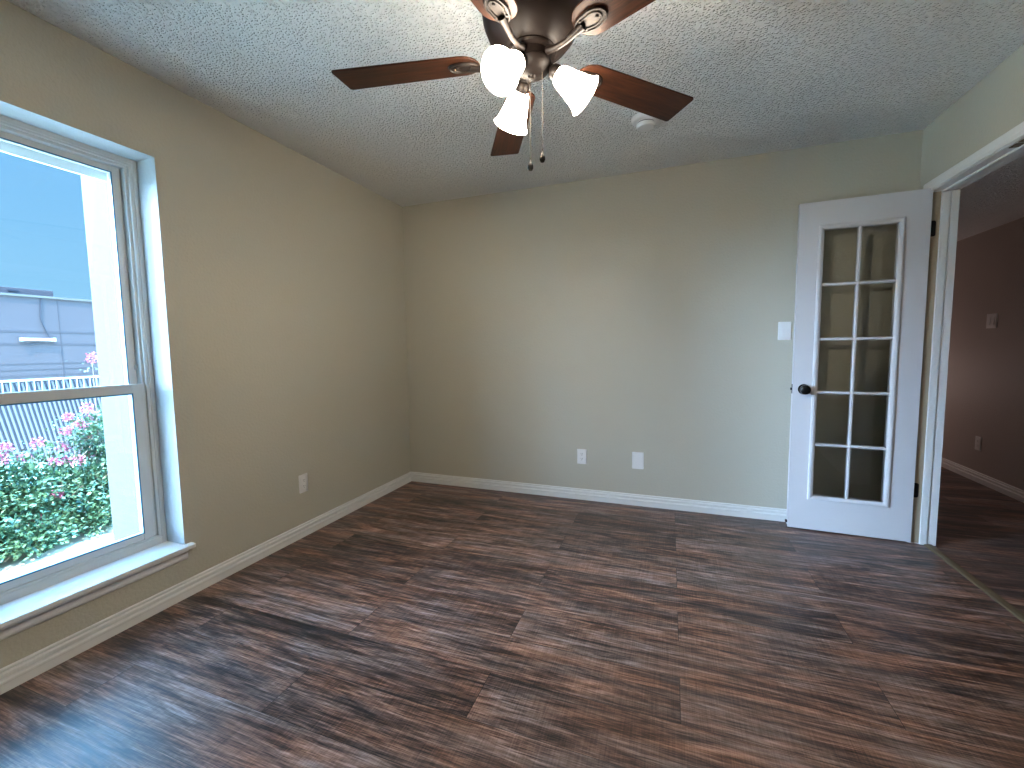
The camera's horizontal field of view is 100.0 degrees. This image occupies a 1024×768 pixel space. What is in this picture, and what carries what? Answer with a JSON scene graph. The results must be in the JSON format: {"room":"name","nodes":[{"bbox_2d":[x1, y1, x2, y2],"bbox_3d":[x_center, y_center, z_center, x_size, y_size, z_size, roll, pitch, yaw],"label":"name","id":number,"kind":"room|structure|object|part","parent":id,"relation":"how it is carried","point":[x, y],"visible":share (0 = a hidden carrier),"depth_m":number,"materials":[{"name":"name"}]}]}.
{"room":"empty room","nodes":[
{"label":"empty room","id":0,"kind":"room"},
{"bbox_2d":[80,175,139,540],"bbox_3d":[-1.930,-0.547,2.320,0.406,3.650,0.363,1,5,20],"label":"wall","id":1,"kind":"structure","parent":0,"point":[95,194],"depth_m":2.21,"materials":[{"name":"white paint"}]},
{"bbox_2d":[0,0,410,668],"bbox_3d":[-1.699,-0.654,2.061,0.200,3.400,4.050,1,5,20],"label":"wall","id":2,"kind":"structure","parent":0,"point":[275,283],"depth_m":2.34,"materials":[{"name":"paint"}]},
{"bbox_2d":[0,115,195,640],"bbox_3d":[-1.865,-0.079,1.630,0.276,1.953,0.986,1,5,20],"label":"window","id":3,"kind":"structure","parent":2,"relation":"in","point":[29,599],"depth_m":1.95,"materials":[{"name":"white plastic"}]},
{"bbox_3d":[-1.951,-0.442,1.633,0.028,1.033,0.828,1,5,20],"label":"sash","id":4,"kind":"part","parent":3,"relation":"part of","materials":[{"name":"grey plastic"}]},
{"bbox_3d":[-1.908,0.404,1.690,0.029,0.748,0.832,1,5,20],"label":"sash","id":5,"kind":"part","parent":3,"relation":"part of","materials":[{"name":"grey plastic"}]},
{"bbox_2d":[0,472,411,694],"bbox_3d":[-1.575,0.999,2.159,0.017,0.085,3.810,1,5,20],"label":"baseboard","id":6,"kind":"structure","parent":2,"relation":"attached to","point":[12,675],"depth_m":2.00,"materials":[{"name":"white paint"}]},
{"bbox_2d":[298,473,307,493],"bbox_3d":[-1.347,0.642,2.779,0.008,0.118,0.071,1,5,20],"label":"wall outlet","id":7,"kind":"object","parent":2,"relation":"attached to","point":[303,479],"visible":1,"depth_m":2.77,"materials":[{"name":"white plastic"}]},
{"bbox_2d":[0,467,1023,767],"bbox_3d":[1.261,0.984,3.151,5.060,0.120,8.200,1,5,20],"label":"floor","id":8,"kind":"structure","parent":0,"point":[425,625],"depth_m":1.69,"materials":[{"name":"laminate"}]},
{"bbox_2d":[924,543,1023,622],"bbox_3d":[2.260,1.002,1.983,0.044,0.008,1.228,1,5,20],"label":"trim","id":9,"kind":"structure","parent":8,"relation":"on","point":[971,578],"depth_m":2.12,"materials":[{"name":"brown wood"}]},
{"bbox_2d":[6,0,1023,206],"bbox_3d":[0.067,-1.422,1.345,3.585,0.120,3.810,1,5,20],"label":"ceiling","id":10,"kind":"structure","parent":0,"point":[760,76],"depth_m":1.96,"materials":[{"name":"white paint"}]},
{"bbox_2d":[331,0,692,170],"bbox_3d":[0.037,-1.025,1.353,1.280,0.672,1.268,1,4,20],"label":"ceiling fan","id":11,"kind":"object","parent":10,"relation":"hanging from","point":[526,37],"visible":1,"depth_m":1.35,"materials":[{"name":"brown wood"}]},
{"bbox_3d":[-0.347,-1.042,1.439,0.488,0.006,0.135,0,12,9],"label":"fan blade","id":12,"kind":"part","parent":11,"relation":"part of","materials":[{"name":"brown wood"}]},
{"bbox_3d":[-0.127,-1.017,1.003,0.135,0.006,0.488,11,8,26],"label":"fan blade","id":13,"kind":"part","parent":11,"relation":"part of","materials":[{"name":"brown wood"}]},
{"bbox_3d":[-0.025,-0.927,1.269,0.121,0.139,0.141,1,4,20],"label":"lamp shade","id":14,"kind":"part","parent":11,"relation":"part of","materials":[{"name":"white glass"}]},
{"bbox_3d":[-0.008,-0.948,1.283,0.045,0.065,0.069,1,4,20],"label":"bulb","id":15,"kind":"part","parent":11,"relation":"part of","materials":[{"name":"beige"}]},
{"bbox_3d":[-0.003,-0.942,1.506,0.118,0.139,0.141,-1,5,-3],"label":"lamp shade","id":16,"kind":"part","parent":11,"relation":"part of","materials":[{"name":"white glass"}]},
{"bbox_3d":[0.001,-1.065,1.782,0.135,0.006,0.488,-10,5,-8],"label":"fan blade","id":17,"kind":"part","parent":11,"relation":"part of","materials":[{"name":"brown wood"}]},
{"bbox_3d":[0.059,-0.860,1.385,0.003,0.262,0.003,1,4,20],"label":"pull chain","id":18,"kind":"part","parent":11,"relation":"part of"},
{"bbox_3d":[0.097,-0.875,1.370,0.003,0.254,0.003,1,4,20],"label":"pull chain","id":19,"kind":"part","parent":11,"relation":"part of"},
{"bbox_3d":[0.205,-0.934,1.370,0.142,0.139,0.121,1,4,20],"label":"lamp shade","id":20,"kind":"part","parent":11,"relation":"part of","materials":[{"name":"white glass"}]},
{"bbox_3d":[0.356,-1.024,1.077,0.135,0.006,0.488,9,-4,-45],"label":"fan blade","id":21,"kind":"part","parent":11,"relation":"part of","materials":[{"name":"brown wood"}]},
{"bbox_3d":[0.435,-1.054,1.558,0.488,0.006,0.135,-2,-5,-27],"label":"fan blade","id":22,"kind":"part","parent":11,"relation":"part of","materials":[{"name":"brown wood"}]},
{"bbox_2d":[631,112,659,131],"bbox_3d":[0.730,-1.425,2.346,0.156,0.055,0.156,1,5,20],"label":"smoke detector","id":23,"kind":"object","parent":10,"relation":"attached to","point":[642,122],"visible":0.91,"depth_m":2.32,"materials":[{"name":"white plastic"}]},
{"bbox_2d":[402,130,922,508],"bbox_3d":[0.817,-0.304,3.267,3.705,2.440,0.120,1,5,20],"label":"wall","id":24,"kind":"structure","parent":0,"point":[612,318],"depth_m":3.12,"materials":[{"name":"paint"}]},
{"bbox_2d":[577,449,586,463],"bbox_3d":[0.548,0.569,3.373,0.075,0.118,0.008,1,5,20],"label":"wall outlet","id":25,"kind":"object","parent":24,"relation":"attached to","point":[581,453],"visible":1,"depth_m":3.37,"materials":[{"name":"white plastic"}]},
{"bbox_2d":[411,472,786,521],"bbox_3d":[0.752,0.874,3.319,3.585,0.085,0.017,1,5,20],"label":"baseboard","id":26,"kind":"structure","parent":24,"relation":"attached to","point":[728,509],"depth_m":3.31,"materials":[{"name":"white paint"}]},
{"bbox_2d":[632,452,643,468],"bbox_3d":[0.945,0.575,3.227,0.085,0.128,0.008,1,5,20],"label":"blank wall plate","id":27,"kind":"object","parent":24,"relation":"attached to","point":[637,457],"visible":1,"depth_m":3.22,"materials":[{"name":"white plastic"}]},
{"bbox_3d":[0.944,0.575,3.224,0.054,0.090,0.002,1,5,20],"label":"raised panel","id":28,"kind":"part","parent":27,"relation":"part of","materials":[{"name":"white plastic"}]},
{"bbox_2d":[778,322,790,339],"bbox_3d":[1.797,-0.350,2.831,0.075,0.120,0.012,1,5,20],"label":"light switch","id":29,"kind":"object","parent":24,"relation":"attached to","point":[784,328],"visible":1,"depth_m":2.83,"materials":[{"name":"white plastic"}]},
{"bbox_2d":[919,44,1023,189],"bbox_3d":[1.823,-0.167,0.808,0.120,2.540,3.810,1,5,20],"label":"wall","id":30,"kind":"structure","parent":0,"point":[994,106],"depth_m":2.07,"materials":[{"name":"paint"}]},
{"bbox_2d":[909,121,1023,545],"bbox_3d":[2.217,-0.045,1.908,0.136,2.107,1.350,1,5,20],"label":"trim","id":31,"kind":"structure","parent":30,"relation":"attached to","point":[946,187],"depth_m":2.45,"materials":[{"name":"white paint"}]},
{"bbox_2d":[785,188,935,541],"bbox_3d":[2.095,-0.081,2.623,0.668,2.054,0.155,1,5,23],"label":"door","id":32,"kind":"structure","parent":31,"relation":"attached to","point":[890,518],"depth_m":2.59,"materials":[{"name":"white paint"}]},
{"bbox_3d":[1.835,0.035,2.692,0.066,0.066,0.060,1,5,23],"label":"knob","id":33,"kind":"part","parent":32,"relation":"part of","materials":[{"name":"black metal"}]},
{"bbox_3d":[2.089,-0.112,2.642,0.418,1.716,0.021,1,5,23],"label":"lite frame","id":34,"kind":"part","parent":32,"relation":"part of","materials":[{"name":"white paint"}]},
{"bbox_3d":[2.075,-0.109,2.610,0.418,1.716,0.021,1,5,23],"label":"lite frame","id":35,"kind":"part","parent":32,"relation":"part of","materials":[{"name":"white paint"}]},
{"bbox_3d":[2.160,-0.046,1.929,0.014,2.107,1.350,1,5,20],"label":"casing","id":36,"kind":"part","parent":31,"relation":"part of","materials":[{"name":"white paint"}]},
{"bbox_3d":[2.181,-1.032,1.836,0.034,0.004,0.100,1,5,20],"label":"catch plate","id":37,"kind":"part","parent":31,"relation":"part of","materials":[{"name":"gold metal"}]},
{"bbox_2d":[942,217,1023,489],"bbox_3d":[3.545,-0.184,2.209,0.120,2.300,8.000,1,5,20],"label":"wall","id":38,"kind":"structure","parent":0,"point":[985,391],"depth_m":3.59,"materials":[{"name":"paint"}]},
{"bbox_2d":[975,436,981,450],"bbox_3d":[4.012,0.511,3.701,0.008,0.118,0.075,1,5,20],"label":"wall outlet","id":39,"kind":"object","parent":38,"relation":"attached to","point":[978,440],"visible":1,"depth_m":3.69,"materials":[{"name":"white plastic"}]},
{"bbox_2d":[941,457,1023,502],"bbox_3d":[3.495,0.919,2.323,0.017,0.085,7.800,1,5,20],"label":"baseboard","id":40,"kind":"structure","parent":38,"relation":"attached to","point":[1011,491],"depth_m":3.59,"materials":[{"name":"white paint"}]},
{"bbox_2d":[986,313,997,328],"bbox_3d":[3.979,-0.523,3.568,0.012,0.120,0.121,1,5,20],"label":"light switch","id":41,"kind":"object","parent":38,"relation":"attached to","point":[991,322],"visible":1,"depth_m":3.56,"materials":[{"name":"white plastic"}]},
{"bbox_2d":[957,155,1023,240],"bbox_3d":[2.998,-1.259,2.317,1.015,0.160,7.800,1,5,20],"label":"ceiling","id":42,"kind":"structure","parent":0,"point":[996,199],"depth_m":2.88,"materials":[{"name":"white paint"}]},
{"label":"outside","id":43,"kind":"structure","parent":0,"visible":0},
{"bbox_2d":[0,462,113,580],"bbox_3d":[-29.181,0.760,14.332,59.800,0.200,80.000,1,5,20],"label":"ground","id":44,"kind":"structure","parent":43,"point":[10,568],"depth_m":3.14,"materials":[{"name":"concrete"}]},
{"bbox_2d":[0,292,98,382],"bbox_3d":[-21.224,-1.016,12.319,8.170,3.460,30.000,1,5,20],"label":"concrete building","id":45,"kind":"structure","parent":44,"relation":"on","point":[41,337],"depth_m":14.79,"materials":[{"name":"grey"}]},
{"bbox_2d":[0,286,52,296],"bbox_3d":[-17.026,-3.147,14.882,0.920,0.260,1.330,1,5,20],"label":"rooftop unit","id":46,"kind":"object","parent":45,"relation":"on","point":[3,289],"visible":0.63,"depth_m":14.69,"materials":[{"name":"grey metal"}]},
{"bbox_2d":[19,337,55,340],"bbox_3d":[-16.094,-1.511,14.596,0.120,0.120,0.870,1,5,20],"label":"wall light","id":47,"kind":"object","parent":45,"relation":"attached to","point":[20,338],"depth_m":14.57,"materials":[{"name":"silver metal"}]},
{"bbox_2d":[0,376,104,463],"bbox_3d":[-6.088,0.462,5.889,0.085,1.165,18.149,1,5,20],"label":"fence","id":48,"kind":"object","parent":44,"relation":"on","point":[22,422],"visible":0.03,"depth_m":5.62,"materials":[{"name":"white paint"}]},
{"bbox_3d":[-6.093,-0.072,5.765,0.024,0.024,18.000,1,5,20],"label":"rail","id":49,"kind":"part","parent":48,"relation":"part of","materials":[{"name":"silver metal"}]},
{"bbox_2d":[0,352,112,563],"bbox_3d":[-3.782,0.517,3.184,1.255,1.503,2.669,1,5,18],"label":"flowering shrub","id":50,"kind":"object","parent":44,"relation":"on","point":[79,497],"visible":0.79,"depth_m":3.33,"materials":[{"name":"green plant"}]}
]}

